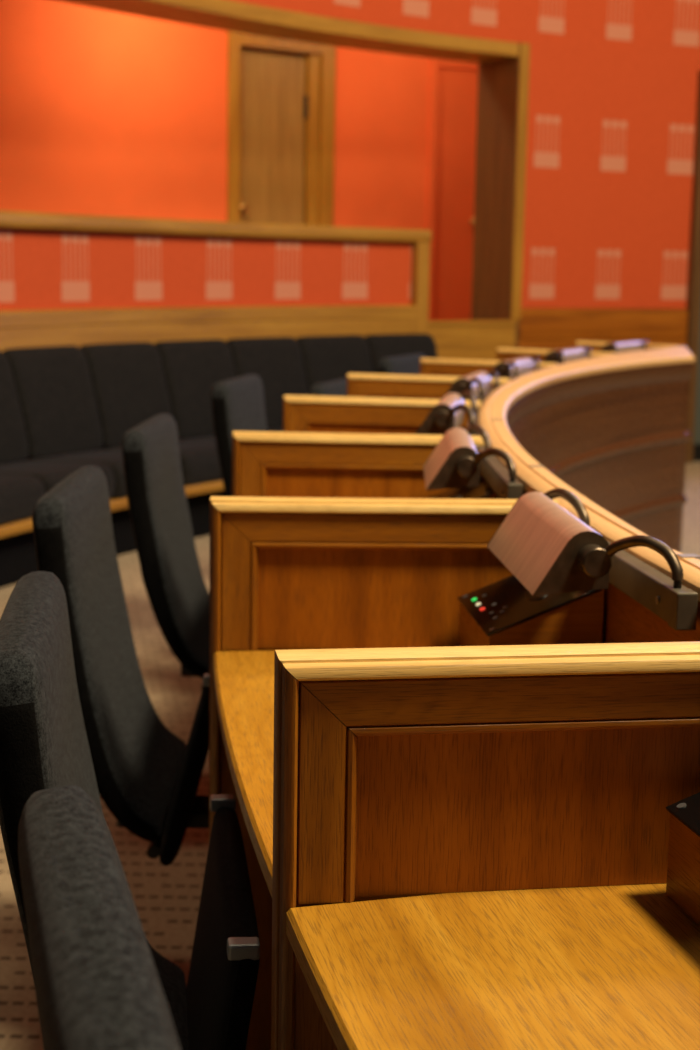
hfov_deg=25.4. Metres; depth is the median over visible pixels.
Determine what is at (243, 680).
writing desk
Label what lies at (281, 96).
door
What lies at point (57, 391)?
cushion
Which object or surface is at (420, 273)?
trim
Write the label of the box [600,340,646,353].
desk lamp
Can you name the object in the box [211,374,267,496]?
chair
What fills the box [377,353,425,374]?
chair
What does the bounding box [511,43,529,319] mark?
trim
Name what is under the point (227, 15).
trim
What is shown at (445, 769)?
divider
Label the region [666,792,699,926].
control box
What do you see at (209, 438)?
seat cushion
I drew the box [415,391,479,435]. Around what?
desk lamp
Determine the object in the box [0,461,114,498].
seat cushion
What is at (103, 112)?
wall
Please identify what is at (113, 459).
seat cushion
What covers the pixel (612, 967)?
writing desk
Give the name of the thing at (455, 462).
desk lamp
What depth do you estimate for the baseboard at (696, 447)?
10.80 m
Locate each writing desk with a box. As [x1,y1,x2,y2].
[213,651,454,906]
[222,648,292,650]
[286,883,699,1049]
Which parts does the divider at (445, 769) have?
moulding, bead moulding, rail, bead moulding, panel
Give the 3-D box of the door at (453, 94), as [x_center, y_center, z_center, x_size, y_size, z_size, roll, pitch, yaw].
[0.850,-2.684,11.916,0.653,2.500,0.200,-3,11,-25]
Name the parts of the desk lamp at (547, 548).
lamp shade, arm, arm, mounting rail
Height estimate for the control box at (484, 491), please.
0.151 m
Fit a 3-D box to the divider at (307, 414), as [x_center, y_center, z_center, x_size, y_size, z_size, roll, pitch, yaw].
[0.076,0.136,4.215,0.529,0.960,0.055,2,10,7]
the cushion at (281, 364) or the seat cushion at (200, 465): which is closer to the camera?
the seat cushion at (200, 465)
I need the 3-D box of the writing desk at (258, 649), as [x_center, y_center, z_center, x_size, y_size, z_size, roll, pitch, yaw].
[0.033,0.127,2.830,0.562,0.028,0.871,1,10,0]
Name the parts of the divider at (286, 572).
moulding, bead moulding, rail, bead moulding, panel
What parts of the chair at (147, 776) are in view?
folded seat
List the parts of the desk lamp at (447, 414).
lamp shade, arm, arm, mounting rail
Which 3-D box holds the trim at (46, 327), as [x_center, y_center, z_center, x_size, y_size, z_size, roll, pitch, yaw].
[-1.377,-0.780,6.753,0.733,0.278,6.316,6,11,27]
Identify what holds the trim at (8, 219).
attached to the wall at (41, 269)
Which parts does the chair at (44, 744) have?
folded seat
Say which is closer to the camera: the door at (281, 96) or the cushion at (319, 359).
the cushion at (319, 359)
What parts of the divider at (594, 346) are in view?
rail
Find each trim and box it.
[0,210,431,241]
[0,305,416,351]
[56,0,518,62]
[411,242,429,333]
[471,43,519,348]
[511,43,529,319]
[518,308,687,349]
[686,71,699,462]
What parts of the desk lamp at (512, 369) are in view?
arm, lamp shade, arm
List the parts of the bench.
trim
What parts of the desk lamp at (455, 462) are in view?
lamp shade, arm, arm, mounting rail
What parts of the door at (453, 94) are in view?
frame post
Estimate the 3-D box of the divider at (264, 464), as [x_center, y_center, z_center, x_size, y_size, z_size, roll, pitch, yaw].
[0.010,0.285,3.322,0.529,0.960,0.055,1,10,1]
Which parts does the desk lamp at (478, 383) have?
arm, lamp shade, mounting rail, arm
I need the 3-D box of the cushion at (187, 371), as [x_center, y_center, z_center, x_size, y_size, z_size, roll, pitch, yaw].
[-0.788,-0.717,8.077,0.195,0.485,0.519,8,12,38]
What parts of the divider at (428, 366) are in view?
moulding, rail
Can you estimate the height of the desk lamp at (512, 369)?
0.096 m
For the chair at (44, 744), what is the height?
0.943 m
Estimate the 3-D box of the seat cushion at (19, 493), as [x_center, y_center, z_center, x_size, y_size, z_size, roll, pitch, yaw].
[-1.595,-0.109,6.226,0.582,0.162,0.512,5,10,22]
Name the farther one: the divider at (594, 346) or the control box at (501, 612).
the divider at (594, 346)
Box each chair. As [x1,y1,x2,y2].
[0,571,259,1049]
[18,785,180,1049]
[32,465,208,986]
[122,413,209,689]
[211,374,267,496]
[309,378,346,396]
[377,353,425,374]
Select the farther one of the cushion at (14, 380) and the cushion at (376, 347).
the cushion at (376, 347)
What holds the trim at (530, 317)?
attached to the wall at (613, 84)
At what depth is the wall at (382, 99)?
11.49 m
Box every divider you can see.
[209,496,561,1049]
[232,431,484,497]
[271,641,699,1049]
[283,395,480,435]
[347,373,509,398]
[420,358,557,376]
[496,348,615,362]
[576,341,680,351]
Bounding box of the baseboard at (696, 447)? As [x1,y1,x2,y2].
[693,444,699,460]
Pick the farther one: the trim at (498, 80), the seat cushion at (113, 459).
the trim at (498, 80)
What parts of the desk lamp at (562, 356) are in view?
arm, lamp shade, arm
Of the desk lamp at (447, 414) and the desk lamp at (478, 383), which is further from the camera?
the desk lamp at (478, 383)
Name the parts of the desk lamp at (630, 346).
arm, lamp shade, arm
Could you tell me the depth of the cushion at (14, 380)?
6.92 m
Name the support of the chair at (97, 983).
on the floor
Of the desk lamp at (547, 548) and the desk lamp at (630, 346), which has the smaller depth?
the desk lamp at (547, 548)
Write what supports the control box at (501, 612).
on the writing desk at (243, 680)
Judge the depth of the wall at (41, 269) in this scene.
8.42 m
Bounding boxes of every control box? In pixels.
[428,477,495,498]
[457,575,603,645]
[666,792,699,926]
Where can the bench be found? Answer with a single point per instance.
(55, 400)
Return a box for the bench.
[0,334,437,587]
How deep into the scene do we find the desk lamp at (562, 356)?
6.17 m
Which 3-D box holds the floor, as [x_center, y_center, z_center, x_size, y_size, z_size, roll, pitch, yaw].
[3.495,0.325,6.635,25.000,0.100,23.000,1,10,0]
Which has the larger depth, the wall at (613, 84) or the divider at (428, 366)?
the wall at (613, 84)
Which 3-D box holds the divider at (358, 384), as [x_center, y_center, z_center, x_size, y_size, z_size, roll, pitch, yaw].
[0.242,-0.008,5.087,0.529,0.960,0.055,3,10,13]
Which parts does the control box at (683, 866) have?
control plate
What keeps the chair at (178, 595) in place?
on the floor
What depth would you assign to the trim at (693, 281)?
10.50 m
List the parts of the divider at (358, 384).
moulding, bead moulding, rail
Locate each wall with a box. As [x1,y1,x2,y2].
[0,0,227,221]
[0,0,527,463]
[333,47,429,229]
[521,0,699,308]
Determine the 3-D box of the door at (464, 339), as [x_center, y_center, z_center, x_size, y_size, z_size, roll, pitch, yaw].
[0.730,-0.799,9.732,0.731,0.960,0.079,-6,12,-34]
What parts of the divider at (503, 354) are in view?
moulding, rail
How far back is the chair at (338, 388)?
5.57 m
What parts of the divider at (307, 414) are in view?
moulding, bead moulding, rail, bead moulding, panel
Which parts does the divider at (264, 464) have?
moulding, bead moulding, rail, bead moulding, panel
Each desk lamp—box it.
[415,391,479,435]
[423,425,522,498]
[445,369,503,406]
[487,488,697,630]
[490,355,539,380]
[542,346,590,363]
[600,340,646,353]
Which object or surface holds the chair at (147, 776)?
on the floor
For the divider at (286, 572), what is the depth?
2.35 m
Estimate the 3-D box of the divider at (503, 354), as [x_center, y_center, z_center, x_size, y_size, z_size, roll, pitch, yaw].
[0.879,-0.282,6.785,0.529,0.960,0.055,6,11,26]
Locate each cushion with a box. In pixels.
[0,351,28,462]
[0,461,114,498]
[0,474,44,524]
[2,345,102,457]
[26,450,126,497]
[80,342,172,446]
[103,441,221,485]
[154,339,236,437]
[179,436,215,441]
[226,337,308,428]
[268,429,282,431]
[296,335,373,391]
[364,334,437,373]
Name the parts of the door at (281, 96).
frame post, knob, frame post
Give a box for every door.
[227,31,335,225]
[426,58,478,320]
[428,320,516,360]
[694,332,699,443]
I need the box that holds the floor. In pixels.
[0,461,699,1049]

